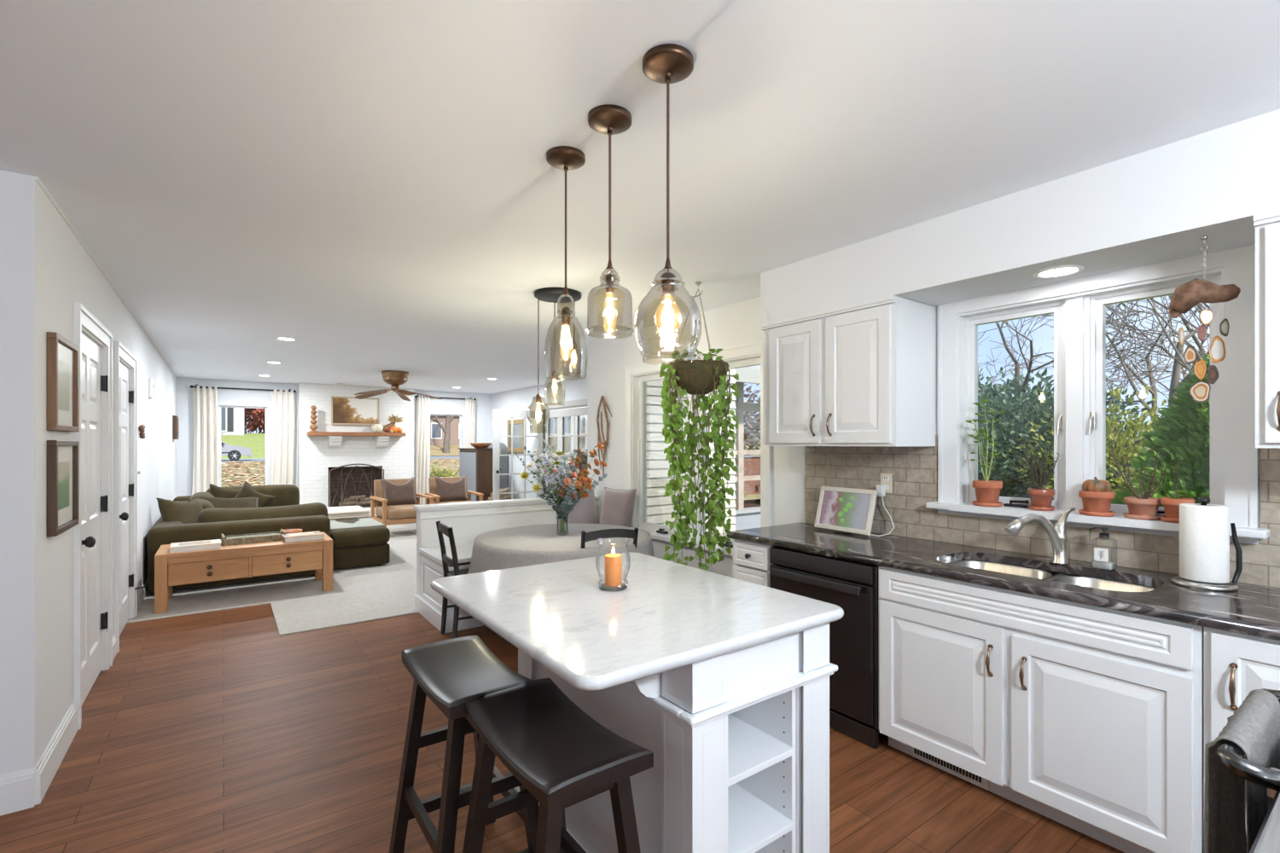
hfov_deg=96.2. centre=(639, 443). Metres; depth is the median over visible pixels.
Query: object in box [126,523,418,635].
area rug
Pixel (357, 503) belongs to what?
log
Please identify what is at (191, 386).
curtain rod
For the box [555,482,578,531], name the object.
leafy branch
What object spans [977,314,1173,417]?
bare tree
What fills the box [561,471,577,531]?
flower
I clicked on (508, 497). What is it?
log
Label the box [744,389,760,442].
bare tree
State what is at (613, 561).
candle
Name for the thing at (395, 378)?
ceiling fan
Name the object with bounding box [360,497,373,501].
log
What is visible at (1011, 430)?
evergreen tree
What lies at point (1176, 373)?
bare tree
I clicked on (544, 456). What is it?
flower
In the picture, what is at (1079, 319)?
window
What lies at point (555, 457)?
flower
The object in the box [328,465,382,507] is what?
fireplace screen
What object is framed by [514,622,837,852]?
kitchen island
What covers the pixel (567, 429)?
door
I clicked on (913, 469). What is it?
wall
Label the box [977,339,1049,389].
bare tree
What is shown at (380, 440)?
corbel
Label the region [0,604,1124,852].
floor
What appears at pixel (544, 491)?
leafy branch
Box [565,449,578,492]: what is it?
leafy branch
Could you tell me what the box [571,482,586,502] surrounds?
flower
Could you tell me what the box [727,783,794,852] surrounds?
shelf
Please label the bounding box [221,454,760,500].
ground
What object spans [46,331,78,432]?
picture frame
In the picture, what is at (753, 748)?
shelf
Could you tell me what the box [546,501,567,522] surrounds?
leafy branch
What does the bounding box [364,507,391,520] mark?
hearth
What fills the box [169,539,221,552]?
book
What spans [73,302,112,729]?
door
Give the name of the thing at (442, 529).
dining chair
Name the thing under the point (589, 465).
flower
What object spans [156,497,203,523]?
sofa cushion
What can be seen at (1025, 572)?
sink
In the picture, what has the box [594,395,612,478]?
driftwood hanging
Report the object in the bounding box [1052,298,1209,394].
bare tree
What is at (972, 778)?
floor vent
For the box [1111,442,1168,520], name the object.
plant
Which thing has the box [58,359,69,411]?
print
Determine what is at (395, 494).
cushion
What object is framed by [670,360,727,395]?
basket
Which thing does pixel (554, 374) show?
socket
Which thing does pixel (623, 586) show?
hurricane vase
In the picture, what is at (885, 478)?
socket
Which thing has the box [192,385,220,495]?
curtain
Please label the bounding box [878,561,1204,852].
base cabinet
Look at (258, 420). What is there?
maple
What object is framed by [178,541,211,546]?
picture
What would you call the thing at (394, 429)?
gourd
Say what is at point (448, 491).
cushion
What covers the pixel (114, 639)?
baseboard
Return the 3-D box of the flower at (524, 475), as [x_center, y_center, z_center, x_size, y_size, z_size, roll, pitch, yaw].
[-0.744,0.451,4.391,0.350,0.479,0.105,0,0,-13]
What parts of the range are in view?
handle, oven door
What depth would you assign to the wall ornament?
5.15 m
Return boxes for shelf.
[306,431,405,436]
[727,714,794,786]
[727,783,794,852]
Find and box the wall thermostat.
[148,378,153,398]
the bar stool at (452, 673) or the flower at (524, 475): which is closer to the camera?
the bar stool at (452, 673)
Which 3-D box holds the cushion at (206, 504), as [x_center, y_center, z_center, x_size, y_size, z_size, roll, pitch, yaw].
[-5.336,0.855,6.970,0.300,0.360,0.890,0,0,-36]
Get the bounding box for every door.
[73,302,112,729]
[114,340,137,652]
[492,409,542,500]
[545,407,587,497]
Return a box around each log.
[338,500,356,506]
[343,498,360,502]
[349,494,366,500]
[355,500,370,506]
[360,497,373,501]
[488,494,505,500]
[499,487,509,494]
[499,494,514,500]
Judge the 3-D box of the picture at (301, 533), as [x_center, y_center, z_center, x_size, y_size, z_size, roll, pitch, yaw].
[-3.343,0.895,5.674,0.228,0.001,0.159,0,0,-36]
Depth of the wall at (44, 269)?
2.36 m
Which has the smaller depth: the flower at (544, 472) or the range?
the range
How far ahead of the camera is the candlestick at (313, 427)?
10.08 m
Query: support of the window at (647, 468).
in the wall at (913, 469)
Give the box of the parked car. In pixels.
[221,441,251,460]
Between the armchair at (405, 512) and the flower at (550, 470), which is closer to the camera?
the flower at (550, 470)
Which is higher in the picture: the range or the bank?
the bank
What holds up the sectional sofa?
on the area rug
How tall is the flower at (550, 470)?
0.559 m
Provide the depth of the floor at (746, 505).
13.56 m
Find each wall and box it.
[0,169,176,776]
[176,378,491,504]
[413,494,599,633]
[491,376,587,499]
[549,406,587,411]
[587,343,736,535]
[588,267,1279,588]
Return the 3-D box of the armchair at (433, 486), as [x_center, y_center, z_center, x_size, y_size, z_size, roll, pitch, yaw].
[-3.194,1.017,9.860,0.790,0.860,0.780,0,0,-34]
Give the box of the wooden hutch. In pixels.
[573,449,587,485]
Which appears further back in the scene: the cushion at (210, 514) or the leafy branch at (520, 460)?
the cushion at (210, 514)
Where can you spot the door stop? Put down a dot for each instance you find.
(143, 586)
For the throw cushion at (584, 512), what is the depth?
5.76 m
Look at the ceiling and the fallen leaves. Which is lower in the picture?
the fallen leaves
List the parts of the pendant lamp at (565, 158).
lamp shade, cord, bulb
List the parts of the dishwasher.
handle, control panel, kick plate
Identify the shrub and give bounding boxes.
[430,465,459,477]
[744,383,760,488]
[999,383,1204,503]
[1111,354,1209,507]
[1173,444,1209,498]
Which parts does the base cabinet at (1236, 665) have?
handle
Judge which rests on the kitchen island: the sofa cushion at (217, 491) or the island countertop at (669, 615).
the island countertop at (669, 615)
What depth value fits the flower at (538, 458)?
4.56 m
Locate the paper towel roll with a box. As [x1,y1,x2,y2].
[1179,503,1229,583]
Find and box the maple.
[244,407,265,433]
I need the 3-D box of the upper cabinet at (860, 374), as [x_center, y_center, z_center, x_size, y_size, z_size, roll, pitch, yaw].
[1.181,-0.368,3.378,0.459,0.766,0.886,0,0,-36]
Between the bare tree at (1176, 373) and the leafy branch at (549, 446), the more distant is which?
the bare tree at (1176, 373)
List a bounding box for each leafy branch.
[514,453,564,528]
[523,446,559,504]
[535,470,565,516]
[537,494,565,519]
[538,488,562,511]
[542,439,564,522]
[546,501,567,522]
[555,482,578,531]
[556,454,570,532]
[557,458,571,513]
[558,453,576,506]
[564,493,581,517]
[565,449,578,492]
[565,473,607,513]
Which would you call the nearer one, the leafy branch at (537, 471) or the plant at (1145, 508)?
the plant at (1145, 508)
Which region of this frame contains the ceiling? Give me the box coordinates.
[0,0,1279,394]
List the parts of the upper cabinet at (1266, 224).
crown moulding, door, handle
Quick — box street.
[221,433,760,459]
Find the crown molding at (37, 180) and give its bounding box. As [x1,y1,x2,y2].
[34,176,177,378]
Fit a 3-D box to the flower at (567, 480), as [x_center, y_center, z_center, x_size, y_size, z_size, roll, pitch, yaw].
[-0.572,0.469,4.403,0.102,0.442,0.208,0,0,-20]
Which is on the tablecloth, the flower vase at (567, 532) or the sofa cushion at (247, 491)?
the flower vase at (567, 532)
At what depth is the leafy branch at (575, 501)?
4.47 m
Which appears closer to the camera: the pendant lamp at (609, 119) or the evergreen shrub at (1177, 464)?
the pendant lamp at (609, 119)
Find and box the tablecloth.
[467,523,654,574]
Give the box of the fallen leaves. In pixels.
[221,458,459,487]
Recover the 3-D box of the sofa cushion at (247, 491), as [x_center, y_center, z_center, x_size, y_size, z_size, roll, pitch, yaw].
[-5.409,0.823,7.979,0.600,0.596,0.224,0,0,-12]
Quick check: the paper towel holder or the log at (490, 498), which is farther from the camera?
the log at (490, 498)
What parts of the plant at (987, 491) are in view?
pot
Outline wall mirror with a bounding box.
[507,418,523,453]
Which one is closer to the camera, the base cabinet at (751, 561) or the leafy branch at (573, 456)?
the base cabinet at (751, 561)
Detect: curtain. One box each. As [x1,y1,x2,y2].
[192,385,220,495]
[268,389,295,484]
[414,395,430,505]
[464,398,475,448]
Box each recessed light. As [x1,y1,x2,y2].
[265,361,282,363]
[274,337,296,341]
[1032,265,1084,278]
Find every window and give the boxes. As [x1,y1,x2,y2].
[217,401,271,487]
[428,410,465,493]
[624,340,771,556]
[925,244,1270,544]
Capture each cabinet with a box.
[457,448,492,501]
[485,442,508,488]
[733,539,773,587]
[760,295,936,446]
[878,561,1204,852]
[1204,627,1279,833]
[1253,209,1279,448]
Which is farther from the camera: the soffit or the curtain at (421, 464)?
the curtain at (421, 464)
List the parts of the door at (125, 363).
knob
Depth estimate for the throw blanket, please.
7.56 m
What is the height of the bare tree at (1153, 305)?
6.320 m
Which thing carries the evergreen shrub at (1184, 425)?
on the ground
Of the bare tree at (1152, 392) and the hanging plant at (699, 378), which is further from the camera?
the bare tree at (1152, 392)
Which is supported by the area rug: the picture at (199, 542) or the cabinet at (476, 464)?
the cabinet at (476, 464)
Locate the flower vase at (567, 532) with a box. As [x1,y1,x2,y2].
[555,513,569,535]
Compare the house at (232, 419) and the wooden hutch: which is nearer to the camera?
the wooden hutch
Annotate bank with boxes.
[430,445,459,455]
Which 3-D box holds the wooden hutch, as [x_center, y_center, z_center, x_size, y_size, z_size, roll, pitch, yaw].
[-0.338,0.768,8.011,0.525,1.358,1.531,0,0,-36]
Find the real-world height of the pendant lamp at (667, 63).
0.845 m
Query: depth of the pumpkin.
10.64 m
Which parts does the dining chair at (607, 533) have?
post, rail, post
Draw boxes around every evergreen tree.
[977,367,1053,489]
[977,372,1152,500]
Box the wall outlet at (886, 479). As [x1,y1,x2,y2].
[880,473,891,493]
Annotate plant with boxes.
[659,281,738,570]
[965,399,1006,506]
[1021,444,1058,511]
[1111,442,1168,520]
[1160,453,1194,523]
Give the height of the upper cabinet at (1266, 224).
0.766 m
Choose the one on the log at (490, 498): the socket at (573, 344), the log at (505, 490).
the log at (505, 490)
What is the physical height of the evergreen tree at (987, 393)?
4.225 m
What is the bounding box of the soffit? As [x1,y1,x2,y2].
[760,109,1279,324]
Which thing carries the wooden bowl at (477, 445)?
on the cabinet at (476, 464)
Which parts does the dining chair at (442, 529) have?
post, rail, rail, post, seat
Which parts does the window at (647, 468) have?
sash, pane, sill, sash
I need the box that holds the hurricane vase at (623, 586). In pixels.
[595,537,630,591]
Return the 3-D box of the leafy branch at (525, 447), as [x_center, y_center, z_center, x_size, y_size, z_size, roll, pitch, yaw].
[-0.746,0.354,4.473,0.315,0.673,0.080,0,0,3]
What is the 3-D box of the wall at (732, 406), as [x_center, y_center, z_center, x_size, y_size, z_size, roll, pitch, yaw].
[0.329,0.338,6.779,2.110,2.835,0.148,0,0,-36]
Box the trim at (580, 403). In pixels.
[539,398,587,495]
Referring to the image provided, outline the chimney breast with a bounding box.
[297,382,413,507]
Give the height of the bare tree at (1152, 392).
10.220 m
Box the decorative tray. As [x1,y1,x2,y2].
[221,529,285,546]
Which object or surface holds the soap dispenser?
on the countertop at (1253, 610)
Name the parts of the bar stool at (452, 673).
leg, leg, seat, leg, leg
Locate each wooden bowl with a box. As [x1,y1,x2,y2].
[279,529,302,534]
[470,442,491,448]
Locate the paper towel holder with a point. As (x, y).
(1230, 586)
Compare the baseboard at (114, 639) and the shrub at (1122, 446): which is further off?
the shrub at (1122, 446)
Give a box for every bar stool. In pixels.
[389,635,539,852]
[462,678,653,852]
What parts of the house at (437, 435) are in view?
pane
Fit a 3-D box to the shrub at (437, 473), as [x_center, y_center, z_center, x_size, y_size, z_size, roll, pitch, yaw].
[-7.089,1.301,20.144,2.169,1.035,2.174,0,0,-14]
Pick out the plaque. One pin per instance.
(175, 419)
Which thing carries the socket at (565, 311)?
attached to the pendant lamp at (565, 158)
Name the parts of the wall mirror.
glass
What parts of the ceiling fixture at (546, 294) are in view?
lamp shade, cord, bulb, cord, bulb, lamp shade, ceiling plate, lamp shade, bulb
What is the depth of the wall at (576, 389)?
10.96 m
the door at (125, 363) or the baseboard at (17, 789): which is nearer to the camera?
the baseboard at (17, 789)
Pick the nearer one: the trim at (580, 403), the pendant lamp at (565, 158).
the pendant lamp at (565, 158)
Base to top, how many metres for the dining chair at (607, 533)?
0.868 m
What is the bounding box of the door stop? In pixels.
[134,585,146,589]
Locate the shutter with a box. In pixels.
[226,407,233,430]
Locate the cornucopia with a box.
[383,413,403,432]
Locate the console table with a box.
[154,532,332,614]
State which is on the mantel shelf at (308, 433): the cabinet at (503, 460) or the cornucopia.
the cornucopia
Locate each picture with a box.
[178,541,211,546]
[287,532,314,536]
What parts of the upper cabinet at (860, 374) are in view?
door, handle, crown moulding, handle, door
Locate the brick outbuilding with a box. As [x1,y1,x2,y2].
[744,454,760,502]
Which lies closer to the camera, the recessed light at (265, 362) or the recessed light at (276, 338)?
the recessed light at (276, 338)
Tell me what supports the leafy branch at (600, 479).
in the flower vase at (567, 532)
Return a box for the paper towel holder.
[1171,497,1242,592]
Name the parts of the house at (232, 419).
pane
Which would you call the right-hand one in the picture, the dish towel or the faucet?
the dish towel
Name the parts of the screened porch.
post, rail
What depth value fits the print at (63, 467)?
2.66 m
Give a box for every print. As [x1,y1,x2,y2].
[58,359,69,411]
[58,461,69,510]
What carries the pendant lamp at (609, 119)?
hanging from the ceiling
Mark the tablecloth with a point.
(535, 544)
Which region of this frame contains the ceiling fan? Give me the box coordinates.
[354,370,441,401]
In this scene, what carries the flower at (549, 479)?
in the flower vase at (567, 532)
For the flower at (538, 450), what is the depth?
4.46 m
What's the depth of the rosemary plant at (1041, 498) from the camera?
2.73 m
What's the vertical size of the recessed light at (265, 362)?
0.007 m
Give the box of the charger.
[870,484,894,536]
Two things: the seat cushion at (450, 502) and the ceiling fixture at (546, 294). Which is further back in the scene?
the seat cushion at (450, 502)
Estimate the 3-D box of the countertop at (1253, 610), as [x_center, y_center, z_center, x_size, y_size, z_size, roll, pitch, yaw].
[1.687,0.555,2.479,0.694,0.041,2.996,0,0,-36]
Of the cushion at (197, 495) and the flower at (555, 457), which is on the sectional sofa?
the cushion at (197, 495)
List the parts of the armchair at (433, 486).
arm, leg, arm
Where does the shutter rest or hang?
hanging from the house at (232, 419)
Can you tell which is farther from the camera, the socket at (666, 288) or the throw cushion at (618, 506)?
the throw cushion at (618, 506)
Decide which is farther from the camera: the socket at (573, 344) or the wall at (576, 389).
the wall at (576, 389)
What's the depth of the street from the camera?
47.18 m
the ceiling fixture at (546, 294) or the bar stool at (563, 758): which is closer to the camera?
the bar stool at (563, 758)
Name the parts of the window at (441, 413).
sash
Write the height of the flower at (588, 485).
0.441 m
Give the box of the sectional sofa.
[147,484,389,593]
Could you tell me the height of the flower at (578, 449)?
0.649 m
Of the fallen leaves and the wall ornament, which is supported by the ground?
the fallen leaves
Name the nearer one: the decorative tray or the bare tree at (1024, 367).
the decorative tray
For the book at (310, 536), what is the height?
0.056 m
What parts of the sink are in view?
bowl, bowl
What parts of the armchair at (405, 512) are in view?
leg, arm, leg, frame rail, arm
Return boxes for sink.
[947,560,1154,592]
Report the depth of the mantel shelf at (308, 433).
10.37 m
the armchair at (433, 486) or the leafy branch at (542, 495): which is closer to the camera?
the leafy branch at (542, 495)
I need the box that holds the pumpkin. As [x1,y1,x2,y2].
[371,424,383,432]
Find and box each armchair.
[369,478,434,527]
[424,476,483,504]
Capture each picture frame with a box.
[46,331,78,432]
[46,440,78,536]
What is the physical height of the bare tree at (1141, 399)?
7.903 m
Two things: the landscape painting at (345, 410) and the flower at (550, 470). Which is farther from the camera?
the landscape painting at (345, 410)
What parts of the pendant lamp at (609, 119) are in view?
lamp shade, cord, bulb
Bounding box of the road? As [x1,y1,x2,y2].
[221,456,459,461]
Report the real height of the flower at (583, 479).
0.556 m
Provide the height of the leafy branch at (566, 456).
0.603 m
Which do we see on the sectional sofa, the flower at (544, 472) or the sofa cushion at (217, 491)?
the sofa cushion at (217, 491)
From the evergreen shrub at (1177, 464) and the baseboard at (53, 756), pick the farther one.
the evergreen shrub at (1177, 464)
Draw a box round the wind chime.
[1168,235,1240,402]
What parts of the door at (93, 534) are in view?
knob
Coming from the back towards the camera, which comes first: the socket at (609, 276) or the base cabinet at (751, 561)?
the base cabinet at (751, 561)
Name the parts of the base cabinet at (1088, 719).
door, handle, handle, false drawer, door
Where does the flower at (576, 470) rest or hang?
in the flower vase at (567, 532)
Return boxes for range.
[1215,688,1279,852]
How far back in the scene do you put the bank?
50.75 m
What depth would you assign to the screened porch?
8.71 m
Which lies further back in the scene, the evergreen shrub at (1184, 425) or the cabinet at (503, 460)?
the cabinet at (503, 460)
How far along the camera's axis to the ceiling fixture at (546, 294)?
4.08 m
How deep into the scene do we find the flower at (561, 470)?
4.36 m
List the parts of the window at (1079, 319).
sash, sill, sash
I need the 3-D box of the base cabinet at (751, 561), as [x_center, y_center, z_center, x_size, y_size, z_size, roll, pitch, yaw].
[0.902,1.016,3.550,0.702,0.879,0.301,0,0,-36]
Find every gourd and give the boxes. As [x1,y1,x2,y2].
[389,424,397,432]
[1082,477,1111,492]
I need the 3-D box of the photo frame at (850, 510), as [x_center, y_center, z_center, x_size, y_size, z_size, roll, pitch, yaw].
[1.229,0.399,3.450,0.088,0.264,0.391,0,0,-32]
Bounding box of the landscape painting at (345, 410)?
[331,396,379,424]
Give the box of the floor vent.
[911,746,989,791]
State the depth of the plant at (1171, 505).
2.31 m
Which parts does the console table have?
leg, leg, drawer, drawer, leg, leg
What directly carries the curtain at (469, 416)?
hanging from the curtain rod at (416, 396)
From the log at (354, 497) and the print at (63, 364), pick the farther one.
the log at (354, 497)
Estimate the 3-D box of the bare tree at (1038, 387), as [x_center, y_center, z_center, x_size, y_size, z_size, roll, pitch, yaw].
[11.151,0.031,16.204,5.258,4.755,5.306,0,0,-42]
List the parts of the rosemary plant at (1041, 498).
pot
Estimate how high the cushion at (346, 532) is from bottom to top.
0.220 m
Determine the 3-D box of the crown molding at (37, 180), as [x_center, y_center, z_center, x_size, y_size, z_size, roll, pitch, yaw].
[-4.975,-1.069,5.824,0.010,0.012,8.670,0,0,-36]
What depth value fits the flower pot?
2.51 m
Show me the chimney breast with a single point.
(315, 458)
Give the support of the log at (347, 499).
on the log at (347, 503)
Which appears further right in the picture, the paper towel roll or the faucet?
the paper towel roll
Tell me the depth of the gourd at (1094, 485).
2.52 m
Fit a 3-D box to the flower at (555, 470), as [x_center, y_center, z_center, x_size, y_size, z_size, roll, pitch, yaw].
[-0.638,0.442,4.466,0.152,0.496,0.110,0,0,11]
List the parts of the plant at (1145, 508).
pot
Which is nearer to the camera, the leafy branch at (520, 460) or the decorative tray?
the leafy branch at (520, 460)
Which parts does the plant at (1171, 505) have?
stem, pot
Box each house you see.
[221,407,244,435]
[430,415,459,445]
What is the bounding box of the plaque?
[172,415,178,439]
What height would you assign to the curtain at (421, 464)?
2.370 m
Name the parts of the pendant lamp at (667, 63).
lamp shade, cord, bulb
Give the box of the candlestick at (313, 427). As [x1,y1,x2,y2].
[309,405,317,431]
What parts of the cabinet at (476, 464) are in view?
panel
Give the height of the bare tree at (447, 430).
8.125 m
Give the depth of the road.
39.49 m
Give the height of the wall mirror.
0.650 m
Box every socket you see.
[535,394,541,402]
[552,370,557,379]
[561,307,570,325]
[571,340,576,349]
[605,272,614,294]
[661,272,674,297]
[883,476,889,481]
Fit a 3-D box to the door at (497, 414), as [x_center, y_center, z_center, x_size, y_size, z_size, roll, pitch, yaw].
[-2.144,0.430,10.142,0.931,2.031,0.168,0,0,-36]
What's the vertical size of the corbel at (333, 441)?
0.193 m
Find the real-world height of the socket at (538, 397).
0.065 m
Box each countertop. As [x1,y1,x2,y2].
[430,552,843,692]
[727,522,1279,640]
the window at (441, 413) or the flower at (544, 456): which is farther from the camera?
the window at (441, 413)
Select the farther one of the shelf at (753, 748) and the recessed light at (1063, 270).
the recessed light at (1063, 270)
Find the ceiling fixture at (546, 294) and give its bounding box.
[526,287,581,433]
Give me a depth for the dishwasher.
2.83 m
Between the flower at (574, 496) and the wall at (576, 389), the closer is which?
the flower at (574, 496)
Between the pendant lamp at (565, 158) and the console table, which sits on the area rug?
the console table
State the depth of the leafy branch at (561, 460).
4.40 m
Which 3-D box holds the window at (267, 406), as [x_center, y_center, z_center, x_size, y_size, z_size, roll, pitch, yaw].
[-6.810,0.205,9.872,0.860,1.841,0.141,0,0,-36]
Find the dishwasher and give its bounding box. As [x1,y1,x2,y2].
[769,546,878,749]
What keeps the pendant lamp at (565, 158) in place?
hanging from the ceiling
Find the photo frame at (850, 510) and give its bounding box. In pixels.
[814,486,877,535]
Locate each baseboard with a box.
[0,768,34,815]
[34,701,77,805]
[112,634,116,661]
[137,576,148,611]
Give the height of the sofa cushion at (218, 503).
0.330 m
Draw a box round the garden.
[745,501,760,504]
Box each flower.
[519,471,559,510]
[526,461,564,523]
[532,448,564,532]
[536,456,563,528]
[539,453,561,503]
[544,460,564,526]
[545,474,563,506]
[546,443,564,529]
[550,468,564,532]
[552,451,564,525]
[556,465,566,501]
[558,477,572,511]
[559,448,581,532]
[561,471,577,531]
[564,458,575,474]
[564,476,593,514]
[566,448,587,491]
[567,456,581,478]
[570,461,607,506]
[570,468,590,501]
[570,487,583,508]
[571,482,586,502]
[574,442,604,488]
[575,462,591,490]
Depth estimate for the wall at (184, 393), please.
9.88 m
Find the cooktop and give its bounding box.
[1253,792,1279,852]
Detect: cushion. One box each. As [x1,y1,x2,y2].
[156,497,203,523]
[188,492,214,501]
[190,498,214,509]
[197,502,328,523]
[198,497,258,508]
[205,484,299,506]
[209,483,241,498]
[234,481,276,507]
[330,518,389,547]
[375,504,420,519]
[380,477,417,506]
[433,500,471,504]
[434,475,468,501]
[554,487,598,523]
[599,487,636,527]
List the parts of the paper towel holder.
post, arm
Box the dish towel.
[1204,689,1279,852]
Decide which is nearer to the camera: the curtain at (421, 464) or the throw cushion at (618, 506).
the throw cushion at (618, 506)
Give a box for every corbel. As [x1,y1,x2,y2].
[327,436,342,447]
[375,436,389,446]
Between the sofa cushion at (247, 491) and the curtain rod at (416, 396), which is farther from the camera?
the curtain rod at (416, 396)
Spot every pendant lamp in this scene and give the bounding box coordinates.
[544,145,587,378]
[586,104,633,334]
[634,43,702,362]
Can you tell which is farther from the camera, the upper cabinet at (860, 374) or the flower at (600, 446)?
the flower at (600, 446)
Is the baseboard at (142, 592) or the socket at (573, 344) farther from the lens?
the baseboard at (142, 592)
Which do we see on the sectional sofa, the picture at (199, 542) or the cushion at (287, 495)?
the cushion at (287, 495)
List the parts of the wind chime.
hook chain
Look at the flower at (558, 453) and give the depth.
4.55 m
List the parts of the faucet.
spout, lever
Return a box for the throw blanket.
[326,506,371,520]
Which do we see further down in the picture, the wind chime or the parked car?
the parked car
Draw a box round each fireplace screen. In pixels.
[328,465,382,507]
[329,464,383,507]
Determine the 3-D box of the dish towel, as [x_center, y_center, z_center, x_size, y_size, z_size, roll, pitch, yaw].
[1.210,0.779,1.156,0.376,0.487,0.086,0,0,-36]
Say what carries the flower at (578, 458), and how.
in the flower vase at (567, 532)
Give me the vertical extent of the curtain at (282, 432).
2.370 m
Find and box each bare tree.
[430,415,454,453]
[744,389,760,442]
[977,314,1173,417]
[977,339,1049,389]
[977,365,1152,488]
[992,296,1208,450]
[1029,297,1209,374]
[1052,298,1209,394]
[1105,295,1209,405]
[1105,295,1209,414]
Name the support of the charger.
attached to the wall at (913, 469)
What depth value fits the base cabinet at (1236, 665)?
1.76 m
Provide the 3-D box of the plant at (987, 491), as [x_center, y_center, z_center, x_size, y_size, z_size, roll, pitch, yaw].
[1.768,0.047,2.945,0.135,0.542,0.191,0,0,-36]
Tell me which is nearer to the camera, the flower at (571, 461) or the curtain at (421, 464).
the flower at (571, 461)
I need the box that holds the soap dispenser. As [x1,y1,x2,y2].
[1089,526,1117,570]
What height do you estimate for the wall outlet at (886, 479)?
0.116 m
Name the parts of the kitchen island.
corner post, corner post, waist moulding, corner post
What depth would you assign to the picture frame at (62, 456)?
2.63 m
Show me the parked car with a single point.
(234, 453)
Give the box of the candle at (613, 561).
[605,546,622,587]
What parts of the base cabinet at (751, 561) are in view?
knob, drawer, drawer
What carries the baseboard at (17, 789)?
attached to the wall
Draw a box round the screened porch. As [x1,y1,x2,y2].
[734,365,760,530]
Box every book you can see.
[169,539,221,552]
[279,530,324,543]
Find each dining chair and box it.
[436,521,473,639]
[580,527,638,548]
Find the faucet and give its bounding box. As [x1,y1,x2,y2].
[1004,507,1075,564]
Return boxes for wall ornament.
[138,424,145,438]
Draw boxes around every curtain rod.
[190,384,296,392]
[414,395,476,400]
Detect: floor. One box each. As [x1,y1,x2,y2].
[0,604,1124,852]
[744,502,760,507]
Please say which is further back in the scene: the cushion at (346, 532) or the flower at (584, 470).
the cushion at (346, 532)
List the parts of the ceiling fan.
blade, blade, blade, blade, blade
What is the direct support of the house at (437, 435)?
on the bank
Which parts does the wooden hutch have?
door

